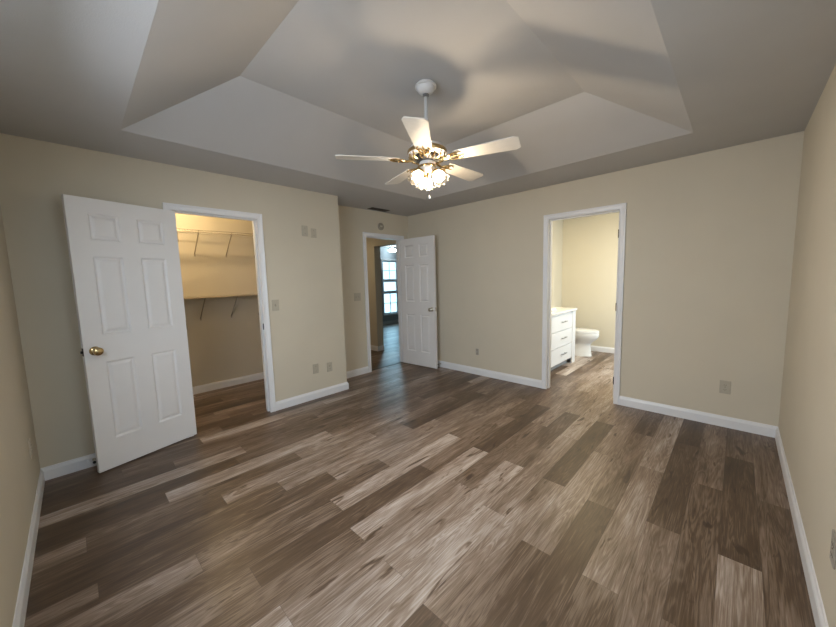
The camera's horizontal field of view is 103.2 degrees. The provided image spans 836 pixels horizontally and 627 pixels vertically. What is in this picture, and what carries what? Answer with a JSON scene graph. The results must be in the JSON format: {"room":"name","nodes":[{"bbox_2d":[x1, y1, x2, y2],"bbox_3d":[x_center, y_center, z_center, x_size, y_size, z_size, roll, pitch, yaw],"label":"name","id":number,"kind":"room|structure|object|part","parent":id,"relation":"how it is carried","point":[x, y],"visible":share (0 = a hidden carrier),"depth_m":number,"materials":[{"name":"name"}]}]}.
{"room":"empty bedroom","nodes":[
{"label":"empty bedroom","id":0,"kind":"room"},
{"bbox_2d":[0,205,39,626],"bbox_3d":[-1.454,0.091,0.943,3.993,2.472,0.120,4,8,44],"label":"wall","id":1,"kind":"structure","parent":0,"point":[19,473],"depth_m":1.73,"materials":[{"name":"paint"}]},
{"bbox_2d":[12,469,44,626],"bbox_3d":[-1.333,1.269,1.071,3.841,0.097,0.014,4,8,44],"label":"baseboard","id":2,"kind":"structure","parent":1,"relation":"attached to","point":[24,587],"depth_m":1.62,"materials":[{"name":"white wood"}]},
{"bbox_2d":[28,438,32,458],"bbox_3d":[-2.459,0.855,2.103,0.070,0.115,0.008,4,8,44],"label":"outlet","id":3,"kind":"object","parent":1,"relation":"attached to","point":[29,441],"visible":1,"depth_m":2.08,"materials":[{"name":"beige plastic"}]},
{"bbox_2d":[0,133,346,467],"bbox_3d":[-2.047,-0.145,3.405,0.530,2.472,2.624,4,8,44],"label":"wall","id":4,"kind":"structure","parent":0,"point":[303,273],"depth_m":2.57,"materials":[{"name":"paint"}]},
{"bbox_2d":[40,453,96,480],"bbox_3d":[-2.424,1.130,2.713,0.014,0.097,0.879,4,8,44],"label":"baseboard","id":5,"kind":"structure","parent":4,"relation":"attached to","point":[77,464],"depth_m":2.49,"materials":[{"name":"white wood"}]},
{"bbox_2d":[61,194,196,472],"bbox_3d":[-2.256,0.151,2.679,0.180,2.018,0.713,2,7,27],"label":"door","id":6,"kind":"structure","parent":4,"relation":"in","point":[124,258],"depth_m":2.61,"materials":[{"name":"white wood"}]},
{"bbox_3d":[-2.336,0.275,2.413,0.072,0.066,0.066,2,7,27],"label":"knob","id":7,"kind":"part","parent":6,"relation":"part of","materials":[{"name":"gold metal"}]},
{"bbox_2d":[162,202,275,437],"bbox_3d":[-1.904,0.056,3.259,0.139,2.094,0.818,4,8,44],"label":"door frame","id":8,"kind":"structure","parent":4,"relation":"attached to","point":[257,223],"depth_m":3.45,"materials":[{"name":"white wood"}]},
{"bbox_2d":[272,300,278,310],"bbox_3d":[-1.526,-0.088,3.556,0.017,0.118,0.074,4,8,44],"label":"light switch","id":9,"kind":"object","parent":4,"relation":"attached to","point":[275,303],"visible":1,"depth_m":3.56,"materials":[{"name":"beige plastic"}]},
{"bbox_2d":[301,225,307,235],"bbox_3d":[-1.282,-0.936,3.754,0.007,0.118,0.072,4,8,44],"label":"blank plate","id":10,"kind":"object","parent":4,"relation":"attached to","point":[304,228],"visible":1,"depth_m":3.75,"materials":[{"name":"beige plastic"}]},
{"bbox_2d":[311,228,316,237],"bbox_3d":[-1.206,-0.930,3.834,0.007,0.105,0.068,4,8,44],"label":"blank plate","id":11,"kind":"object","parent":4,"relation":"attached to","point":[313,231],"visible":1,"depth_m":3.83,"materials":[{"name":"beige plastic"}]},
{"bbox_2d":[313,363,318,373],"bbox_3d":[-1.215,0.656,3.943,0.007,0.115,0.072,4,8,44],"label":"cable plate","id":12,"kind":"object","parent":4,"relation":"attached to","point":[315,366],"visible":1,"depth_m":3.94,"materials":[{"name":"beige plastic"}]},
{"bbox_2d":[276,366,368,410],"bbox_3d":[-1.152,0.931,4.321,0.424,0.097,1.585,4,8,44],"label":"baseboard","id":13,"kind":"structure","parent":4,"relation":"attached to","point":[306,397],"depth_m":3.98,"materials":[{"name":"white wood"}]},
{"bbox_2d":[327,362,331,371],"bbox_3d":[-1.086,0.656,4.077,0.008,0.115,0.070,4,8,44],"label":"outlet","id":14,"kind":"object","parent":4,"relation":"attached to","point":[329,364],"visible":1,"depth_m":4.07,"materials":[{"name":"beige plastic"}]},
{"bbox_2d":[175,213,262,386],"bbox_3d":[-2.932,-0.200,4.171,0.120,2.472,2.744,4,8,44],"label":"wall","id":15,"kind":"structure","parent":0,"point":[221,347],"depth_m":4.40,"materials":[{"name":"paint"}]},
{"bbox_2d":[177,228,254,257],"bbox_3d":[-2.795,-0.845,3.954,0.317,0.297,2.492,4,8,44],"label":"wire shelf","id":16,"kind":"object","parent":15,"relation":"attached to","point":[198,231],"visible":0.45,"depth_m":4.13,"materials":[{"name":"white metal"}]},
{"bbox_3d":[-2.906,-0.995,4.043,0.008,0.008,2.492,4,8,44],"label":"rail","id":17,"kind":"part","parent":16,"relation":"part of","materials":[{"name":"white metal"}]},
{"bbox_3d":[-2.688,-0.953,3.837,0.012,0.012,2.492,4,8,44],"label":"rail","id":18,"kind":"part","parent":16,"relation":"part of","materials":[{"name":"white metal"}]},
{"bbox_3d":[-2.691,-0.979,3.837,0.012,0.012,2.492,4,8,44],"label":"rail","id":19,"kind":"part","parent":16,"relation":"part of","materials":[{"name":"white metal"}]},
{"bbox_2d":[184,294,258,320],"bbox_3d":[-2.774,-0.042,4.037,0.315,0.304,2.496,4,8,44],"label":"shelf","id":20,"kind":"object","parent":15,"relation":"attached to","point":[237,296],"visible":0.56,"depth_m":4.21,"materials":[{"name":"white metal"}]},
{"bbox_3d":[-2.667,-0.177,3.917,0.009,0.009,2.492,4,8,44],"label":"rail","id":21,"kind":"part","parent":20,"relation":"part of","materials":[{"name":"white metal"}]},
{"bbox_2d":[192,372,263,394],"bbox_3d":[-2.852,0.984,4.245,0.014,0.097,2.504,4,8,44],"label":"baseboard","id":22,"kind":"structure","parent":15,"relation":"attached to","point":[253,377],"depth_m":4.50,"materials":[{"name":"white wood"}]},
{"bbox_2d":[338,205,407,371],"bbox_3d":[-0.735,-0.350,5.054,0.120,2.472,1.592,4,8,44],"label":"wall","id":23,"kind":"structure","parent":0,"point":[352,221],"depth_m":4.80,"materials":[{"name":"paint"}]},
{"bbox_2d":[354,293,360,300],"bbox_3d":[-0.877,-0.241,4.815,0.017,0.115,0.116,4,8,44],"label":"light switch","id":24,"kind":"object","parent":23,"relation":"attached to","point":[357,296],"visible":1,"depth_m":4.82,"materials":[{"name":"beige plastic"}]},
{"bbox_2d":[378,223,383,229],"bbox_3d":[-0.564,-1.329,5.059,0.020,0.112,0.112,4,8,44],"label":"smoke detector","id":25,"kind":"object","parent":23,"relation":"attached to","point":[380,225],"visible":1,"depth_m":5.05,"materials":[{"name":"white plastic"}]},
{"bbox_2d":[362,232,403,371],"bbox_3d":[-0.535,-0.186,5.261,0.139,2.094,0.819,4,8,44],"label":"door frame","id":26,"kind":"structure","parent":23,"relation":"attached to","point":[397,238],"depth_m":5.06,"materials":[{"name":"white wood"}]},
{"bbox_2d":[400,235,437,368],"bbox_3d":[0.005,-0.172,5.236,0.721,2.018,0.180,4,8,41],"label":"door","id":27,"kind":"structure","parent":23,"relation":"in","point":[417,255],"depth_m":5.20,"materials":[{"name":"white wood"}]},
{"bbox_2d":[366,238,395,345],"bbox_3d":[-1.527,-0.548,7.194,4.000,2.472,0.150,4,8,44],"label":"wall","id":28,"kind":"structure","parent":0,"point":[373,245],"depth_m":6.48,"materials":[{"name":"paint"}]},
{"bbox_2d":[371,345,383,350],"bbox_3d":[-1.253,0.651,7.074,1.444,0.097,0.164,4,8,44],"label":"baseboard","id":29,"kind":"structure","parent":28,"relation":"attached to","point":[375,348],"depth_m":6.58,"materials":[{"name":"white wood"}]},
{"bbox_2d":[380,247,397,321],"bbox_3d":[-1.335,-0.859,10.177,0.120,2.472,4.440,4,8,44],"label":"wall","id":30,"kind":"structure","parent":0,"point":[384,253],"depth_m":10.45,"materials":[{"name":"paint"}]},
{"bbox_2d":[381,258,397,315],"bbox_3d":[-0.885,-0.838,10.597,0.150,1.800,0.760,4,8,44],"label":"window","id":31,"kind":"structure","parent":30,"relation":"in","point":[382,259],"depth_m":10.57,"materials":[{"name":"clear glass"}]},
{"bbox_3d":[-0.917,-1.366,10.560,0.030,0.620,0.620,4,8,44],"label":"sash","id":32,"kind":"part","parent":31,"relation":"part of","materials":[{"name":"glass"}]},
{"bbox_3d":[-0.904,-0.869,10.611,0.030,0.380,0.620,4,8,44],"label":"sash","id":33,"kind":"part","parent":31,"relation":"part of","materials":[{"name":"glass"}]},
{"bbox_3d":[-0.890,-0.342,10.665,0.030,0.680,0.620,4,8,44],"label":"sash","id":34,"kind":"part","parent":31,"relation":"part of","materials":[{"name":"glass"}]},
{"bbox_2d":[383,319,398,324],"bbox_3d":[-1.296,0.331,10.209,0.014,0.097,4.320,4,8,44],"label":"baseboard","id":35,"kind":"structure","parent":30,"relation":"attached to","point":[391,321],"depth_m":10.63,"materials":[{"name":"white wood"}]},
{"bbox_2d":[0,0,835,215],"bbox_3d":[-0.094,-1.492,2.453,4.323,0.396,4.256,4,8,44],"label":"ceiling","id":36,"kind":"structure","parent":0,"point":[267,91],"depth_m":2.02,"materials":[{"name":"paint"}]},
{"bbox_2d":[368,207,389,211],"bbox_3d":[-0.576,-1.522,4.860,0.120,0.010,0.330,4,8,44],"label":"ceiling vent","id":37,"kind":"object","parent":36,"relation":"in","point":[371,208],"visible":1,"depth_m":4.83,"materials":[{"name":"black metal"}]},
{"bbox_2d":[335,79,520,198],"bbox_3d":[0.042,-1.210,2.387,1.245,0.788,1.185,-5,7,-28],"label":"ceiling fan","id":38,"kind":"object","parent":36,"relation":"hanging from","point":[426,152],"visible":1,"depth_m":2.27,"materials":[{"name":"metal"}]},
{"bbox_3d":[-0.348,-1.072,2.287,0.432,0.031,0.146,-3,6,-10],"label":"blade","id":39,"kind":"part","parent":38,"relation":"part of","materials":[{"name":"white wood"}]},
{"bbox_3d":[-0.133,-1.123,2.729,0.146,0.031,0.432,-5,7,-28],"label":"blade","id":40,"kind":"part","parent":38,"relation":"part of","materials":[{"name":"white wood"}]},
{"bbox_3d":[0.009,-1.047,1.945,0.146,0.031,0.432,-1,6,8],"label":"blade","id":41,"kind":"part","parent":38,"relation":"part of","materials":[{"name":"white wood"}]},
{"bbox_3d":[0.001,-0.964,2.326,0.051,0.052,0.052,4,8,44],"label":"bulb","id":42,"kind":"part","parent":38,"relation":"part of","materials":[{"name":"white glass"}]},
{"bbox_3d":[0.064,-0.979,2.455,0.052,0.052,0.051,4,8,44],"label":"bulb","id":43,"kind":"part","parent":38,"relation":"part of","materials":[{"name":"white glass"}]},
{"bbox_3d":[0.144,-0.969,2.336,0.052,0.052,0.051,4,8,44],"label":"bulb","id":44,"kind":"part","parent":38,"relation":"part of","materials":[{"name":"white glass"}]},
{"bbox_3d":[0.358,-1.130,2.661,0.146,0.031,0.432,4,8,44],"label":"blade","id":45,"kind":"part","parent":38,"relation":"part of","materials":[{"name":"white wood"}]},
{"bbox_3d":[0.445,-1.082,2.177,0.432,0.031,0.146,1,7,26],"label":"blade","id":46,"kind":"part","parent":38,"relation":"part of","materials":[{"name":"white wood"}]},
{"bbox_2d":[24,322,815,626],"bbox_3d":[0.197,0.849,5.740,8.400,0.100,9.140,4,8,44],"label":"floor","id":47,"kind":"structure","parent":0,"point":[406,495],"depth_m":1.93,"materials":[{"name":"plastic"}]},
{"bbox_2d":[372,362,401,370],"bbox_3d":[-0.514,0.853,5.375,0.064,0.004,0.715,4,8,44],"label":"threshold","id":48,"kind":"object","parent":47,"relation":"on","point":[397,362],"visible":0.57,"depth_m":5.35,"materials":[{"name":"wood"}]},
{"bbox_2d":[551,310,575,369],"bbox_3d":[1.830,0.410,5.004,0.622,0.835,1.431,4,8,44],"label":"vanity cabinet","id":49,"kind":"object","parent":47,"relation":"on","point":[563,325],"visible":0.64,"depth_m":4.96,"materials":[{"name":"wood"}]},
{"bbox_3d":[2.145,0.613,4.961,0.019,0.235,0.808,4,8,44],"label":"drawer","id":50,"kind":"part","parent":49,"relation":"part of","materials":[{"name":"white wood"}]},
{"bbox_3d":[2.139,0.371,4.936,0.019,0.234,0.808,4,8,44],"label":"drawer","id":51,"kind":"part","parent":49,"relation":"part of","materials":[{"name":"white wood"}]},
{"bbox_3d":[2.132,0.132,4.911,0.019,0.232,0.808,4,8,44],"label":"drawer","id":52,"kind":"part","parent":49,"relation":"part of","materials":[{"name":"white wood"}]},
{"bbox_2d":[551,306,576,315],"bbox_3d":[1.814,-0.065,4.960,0.610,0.120,1.453,4,8,44],"label":"countertop","id":53,"kind":"structure","parent":49,"relation":"on","point":[554,310],"depth_m":4.96,"materials":[{"name":"stone"}]},
{"bbox_3d":[2.267,0.350,5.478,0.590,0.835,0.136,4,8,44],"label":"panel","id":54,"kind":"part","parent":49,"relation":"part of","materials":[{"name":"white wood"}]},
{"bbox_2d":[575,327,599,355],"bbox_3d":[2.757,0.340,5.837,0.794,0.755,0.430,4,8,44],"label":"toilet","id":55,"kind":"object","parent":47,"relation":"on","point":[584,337],"visible":0.41,"depth_m":5.66,"materials":[{"name":"ceramic"}]},
{"bbox_3d":[2.830,0.279,5.759,0.580,0.024,0.378,4,8,44],"label":"lid","id":56,"kind":"part","parent":55,"relation":"part of","materials":[{"name":"ceramic"}]},
{"bbox_2d":[551,220,562,306],"bbox_3d":[2.568,-0.559,6.240,0.120,2.472,4.480,4,8,44],"label":"wall","id":57,"kind":"structure","parent":0,"point":[557,237],"depth_m":6.14,"materials":[{"name":"paint"}]},
{"bbox_2d":[561,212,619,347],"bbox_3d":[3.815,-0.508,5.417,2.820,2.472,0.120,4,8,44],"label":"wall","id":58,"kind":"structure","parent":0,"point":[590,244],"depth_m":5.96,"materials":[{"name":"paint"}]},
{"bbox_2d":[591,345,613,352],"bbox_3d":[3.763,0.676,5.525,2.680,0.097,0.014,4,8,44],"label":"baseboard","id":59,"kind":"structure","parent":58,"relation":"attached to","point":[593,348],"depth_m":5.95,"materials":[{"name":"white wood"}]},
{"bbox_2d":[564,212,616,219],"bbox_3d":[2.934,-1.600,4.417,2.820,0.050,2.570,4,8,44],"label":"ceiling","id":60,"kind":"structure","parent":0,"point":[613,212],"depth_m":5.83,"materials":[{"name":"paint"}]},
{"bbox_2d":[408,131,803,425],"bbox_3d":[1.444,-0.315,4.144,4.523,2.472,0.120,4,8,44],"label":"wall","id":61,"kind":"structure","parent":0,"point":[710,236],"depth_m":3.14,"materials":[{"name":"paint"}]},
{"bbox_2d":[438,360,541,387],"bbox_3d":[0.718,0.822,4.900,2.278,0.097,0.014,4,8,44],"label":"baseboard","id":62,"kind":"structure","parent":61,"relation":"attached to","point":[478,371],"depth_m":4.58,"materials":[{"name":"white wood"}]},
{"bbox_2d":[542,203,626,404],"bbox_3d":[1.857,-0.096,3.762,0.841,2.094,0.142,4,8,44],"label":"door frame","id":63,"kind":"structure","parent":61,"relation":"attached to","point":[548,219],"depth_m":3.71,"materials":[{"name":"white wood"}]},
{"bbox_2d":[613,213,619,390],"bbox_3d":[2.425,-0.090,3.808,0.722,2.018,0.180,-6,8,-40],"label":"door","id":64,"kind":"structure","parent":61,"relation":"in","point":[619,213],"depth_m":3.59,"materials":[{"name":"white wood"}]},
{"bbox_2d":[719,380,730,393],"bbox_3d":[2.724,0.654,2.940,0.074,0.118,0.008,4,8,44],"label":"outlet","id":65,"kind":"object","parent":61,"relation":"attached to","point":[725,386],"visible":1,"depth_m":2.94,"materials":[{"name":"beige plastic"}]},
{"bbox_2d":[778,64,835,626],"bbox_3d":[1.488,0.004,1.029,0.120,2.472,4.336,4,8,44],"label":"wall","id":66,"kind":"structure","parent":0,"point":[807,416],"depth_m":1.71,"materials":[{"name":"paint"}]},
{"bbox_2d":[619,396,828,626],"bbox_3d":[1.104,1.147,1.631,1.148,0.097,4.215,4,8,44],"label":"baseboard","id":67,"kind":"structure","parent":66,"relation":"attached to","point":[818,610],"depth_m":2.47,"materials":[{"name":"white wood"}]},
{"bbox_2d":[829,529,835,569],"bbox_3d":[1.499,0.850,1.196,0.008,0.115,0.070,4,8,44],"label":"outlet","id":68,"kind":"object","parent":66,"relation":"attached to","point":[832,556],"visible":1,"depth_m":1.19,"materials":[{"name":"beige plastic"}]},
{"bbox_3d":[-0.057,-1.829,7.423,5.670,0.050,6.432,4,8,44],"label":"ceiling","id":69,"kind":"structure","parent":0,"visible":0},
{"bbox_2d":[388,246,395,251],"bbox_3d":[-0.786,-1.972,10.174,0.270,0.186,0.270,4,8,44],"label":"ceiling lamp","id":70,"kind":"object","parent":69,"relation":"attached to","point":[391,249],"visible":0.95,"depth_m":10.09,"materials":[{"name":"white glass"}]}
]}

